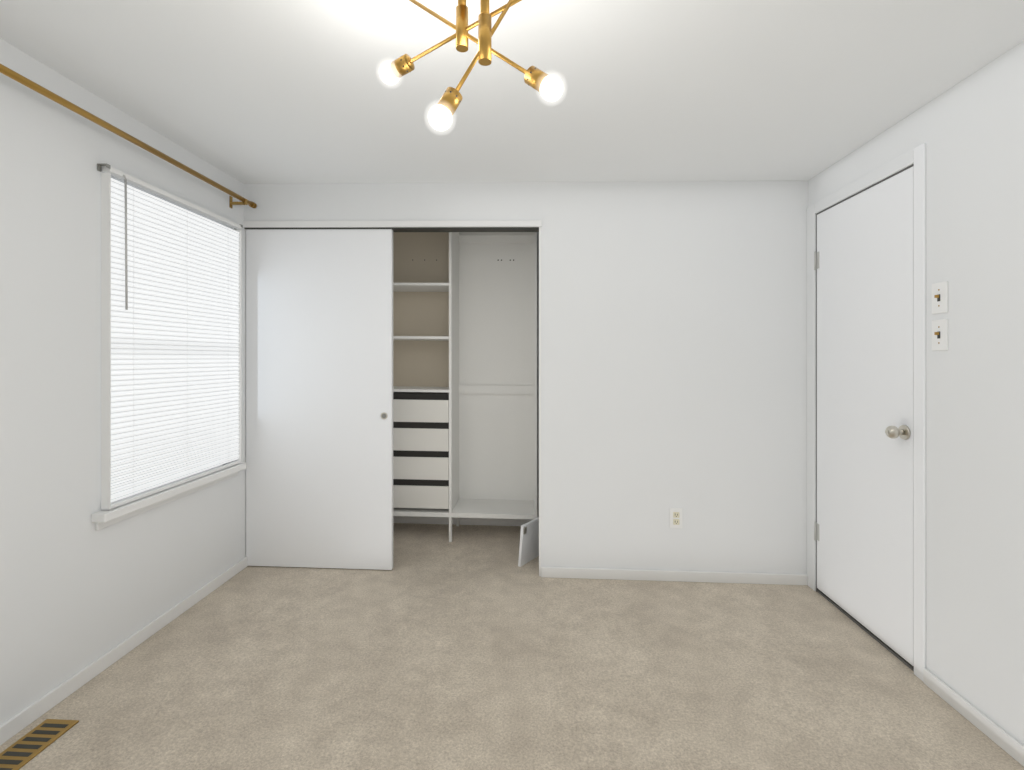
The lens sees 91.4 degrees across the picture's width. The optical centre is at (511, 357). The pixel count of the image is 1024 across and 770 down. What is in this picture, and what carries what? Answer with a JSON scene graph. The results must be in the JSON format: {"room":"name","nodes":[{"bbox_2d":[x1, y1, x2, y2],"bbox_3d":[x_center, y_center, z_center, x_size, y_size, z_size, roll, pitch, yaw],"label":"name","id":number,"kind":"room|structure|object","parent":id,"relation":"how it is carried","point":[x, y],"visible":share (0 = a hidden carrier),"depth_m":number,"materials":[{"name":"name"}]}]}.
{"room":"empty bedroom","nodes":[
{"label":"empty bedroom","id":0,"kind":"room"},
{"bbox_2d":[0,38,245,724],"bbox_3d":[-1.689,0.105,1.632,0.100,2.263,4.545,0,0,3],"label":"wall","id":1,"kind":"structure","parent":0,"point":[71,591],"depth_m":1.82,"materials":[{"name":"white paint"}]},
{"bbox_2d":[0,557,246,745],"bbox_3d":[-1.651,1.207,1.225,0.013,0.060,3.535,0,0,3],"label":"baseboard","id":2,"kind":"structure","parent":1,"relation":"attached to","point":[21,720],"depth_m":1.98,"materials":[{"name":"white wood"}]},
{"bbox_2d":[0,64,256,208],"bbox_3d":[-1.594,-0.876,1.607,0.092,0.066,2.633,0,0,3],"label":"curtain rod","id":3,"kind":"object","parent":1,"relation":"attached to","point":[4,70],"visible":1,"depth_m":1.94,"materials":[{"name":"gold metal"}]},
{"bbox_2d":[91,463,245,529],"bbox_3d":[-1.575,0.638,2.402,0.056,0.070,0.949,0,0,3],"label":"window sill","id":4,"kind":"structure","parent":1,"relation":"attached to","point":[103,518],"depth_m":2.23,"materials":[{"name":"white wood"}]},
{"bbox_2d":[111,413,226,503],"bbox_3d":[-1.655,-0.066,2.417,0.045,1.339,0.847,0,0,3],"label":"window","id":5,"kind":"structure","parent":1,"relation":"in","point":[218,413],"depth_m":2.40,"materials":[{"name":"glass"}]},
{"bbox_2d":[97,163,242,509],"bbox_3d":[-1.574,-0.080,2.409,0.058,1.359,0.911,0,0,3],"label":"window","id":6,"kind":"structure","parent":1,"relation":"in","point":[171,274],"depth_m":2.28,"materials":[{"name":"white plastic"}]},
{"bbox_2d":[0,523,1023,769],"bbox_3d":[-0.022,1.303,1.555,3.438,0.138,4.545,0,0,3],"label":"floor","id":7,"kind":"structure","parent":0,"point":[458,655],"depth_m":1.92,"materials":[{"name":"beige carpet"}]},
{"bbox_2d":[0,719,78,769],"bbox_3d":[-1.535,1.234,1.552,0.115,0.008,0.300,0,0,3],"label":"floor vent","id":8,"kind":"object","parent":7,"relation":"in","point":[39,738],"visible":1,"depth_m":1.59,"materials":[{"name":"gold metal"}]},
{"bbox_2d":[393,232,536,541],"bbox_3d":[-0.396,0.141,3.556,1.143,2.227,0.348,0,0,3],"label":"organizer","id":9,"kind":"object","parent":7,"relation":"on","point":[465,303],"visible":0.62,"depth_m":3.71,"materials":[{"name":"plastic"}]},
{"bbox_2d":[518,517,538,566],"bbox_3d":[0.139,1.130,3.112,0.043,0.252,0.300,0,0,35],"label":"board","id":10,"kind":"object","parent":7,"relation":"on","point":[529,534],"visible":0.6,"depth_m":3.05,"materials":[{"name":"white paint"}]},
{"bbox_2d":[0,0,1023,183],"bbox_3d":[-0.022,-1.057,1.555,3.438,0.138,4.545,0,0,3],"label":"ceiling","id":11,"kind":"structure","parent":0,"point":[260,91],"depth_m":1.78,"materials":[{"name":"white paint"}]},
{"bbox_2d":[380,0,562,130],"bbox_3d":[-0.142,-0.758,1.202,0.544,0.502,0.212,0,0,23],"label":"chandelier","id":12,"kind":"object","parent":11,"relation":"hanging from","point":[550,87],"visible":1,"depth_m":1.17,"materials":[{"name":"gold metal"}]},
{"bbox_2d":[244,181,807,574],"bbox_3d":[0.041,0.123,2.921,3.238,2.294,0.100,0,0,3],"label":"wall","id":13,"kind":"structure","parent":0,"point":[674,313],"depth_m":2.83,"materials":[{"name":"white paint"}]},
{"bbox_2d":[244,227,538,231],"bbox_3d":[-0.710,-0.754,2.953,1.735,0.025,0.086,0,0,3],"label":"closet track","id":14,"kind":"object","parent":13,"relation":"attached to","point":[395,229],"visible":0.64,"depth_m":2.92,"materials":[{"name":"grey metal"}]},
{"bbox_2d":[246,229,392,569],"bbox_3d":[-1.137,0.241,2.953,0.873,2.000,0.038,0,0,3],"label":"sliding door","id":15,"kind":"structure","parent":14,"relation":"attached to","point":[319,302],"depth_m":2.94,"materials":[{"name":"white paint"}]},
{"bbox_2d":[243,220,541,227],"bbox_3d":[-0.702,-0.775,2.950,1.751,0.054,0.110,0,0,3],"label":"header","id":16,"kind":"object","parent":13,"relation":"attached to","point":[483,223],"visible":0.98,"depth_m":2.90,"materials":[{"name":"white wood"}]},
{"bbox_2d":[539,227,540,575],"bbox_3d":[0.163,0.253,2.917,0.012,2.003,0.098,0,0,3],"label":"door frame","id":17,"kind":"structure","parent":13,"relation":"attached to","point":[539,227],"depth_m":2.87,"materials":[{"name":"white wood"}]},
{"bbox_2d":[541,567,807,584],"bbox_3d":[0.911,1.234,2.825,1.491,0.074,0.013,0,0,3],"label":"baseboard","id":18,"kind":"structure","parent":13,"relation":"attached to","point":[549,572],"depth_m":2.82,"materials":[{"name":"white wood"}]},
{"bbox_2d":[670,508,681,527],"bbox_3d":[0.928,0.908,2.826,0.070,0.115,0.009,0,0,3],"label":"outlet","id":19,"kind":"object","parent":13,"relation":"attached to","point":[675,513],"visible":1,"depth_m":2.82,"materials":[{"name":"white plastic"}]},
{"bbox_2d":[537,232,538,517],"bbox_3d":[0.130,0.124,3.773,3.338,2.295,0.100,0,0,3],"label":"wall","id":20,"kind":"structure","parent":0,"point":[537,232],"depth_m":3.72,"materials":[{"name":"white paint"}]},
{"bbox_2d":[393,516,533,525],"bbox_3d":[-0.528,1.218,3.747,1.999,0.079,0.013,0,0,3],"label":"baseboard","id":21,"kind":"structure","parent":20,"relation":"attached to","point":[396,519],"depth_m":3.73,"materials":[{"name":"white wood"}]},
{"bbox_2d":[808,41,1023,745],"bbox_3d":[1.626,0.140,1.052,0.100,2.263,3.690,0,0,3],"label":"wall","id":22,"kind":"structure","parent":0,"point":[972,133],"depth_m":1.72,"materials":[{"name":"white paint"}]},
{"bbox_2d":[814,166,913,665],"bbox_3d":[1.617,0.237,2.366,0.112,2.020,0.700,0,0,3],"label":"door","id":23,"kind":"structure","parent":22,"relation":"in","point":[864,256],"depth_m":2.30,"materials":[{"name":"white paint"}]},
{"bbox_2d":[807,143,925,680],"bbox_3d":[1.657,0.216,2.373,0.059,2.110,0.845,0,0,3],"label":"door jamb","id":24,"kind":"object","parent":22,"relation":"attached to","point":[916,157],"depth_m":2.00,"materials":[{"name":"white wood"}]},
{"bbox_2d":[932,281,947,350],"bbox_3d":[1.603,-0.153,1.861,0.020,0.253,0.069,0,0,3],"label":"light switch","id":25,"kind":"object","parent":22,"relation":"attached to","point":[939,290],"visible":1,"depth_m":1.86,"materials":[{"name":"white plastic"}]},
{"bbox_2d":[923,669,1023,766],"bbox_3d":[1.550,1.240,0.631,0.013,0.059,2.643,0,0,3],"label":"baseboard","id":26,"kind":"structure","parent":22,"relation":"attached to","point":[1015,749],"depth_m":1.72,"materials":[{"name":"white wood"}]}
]}

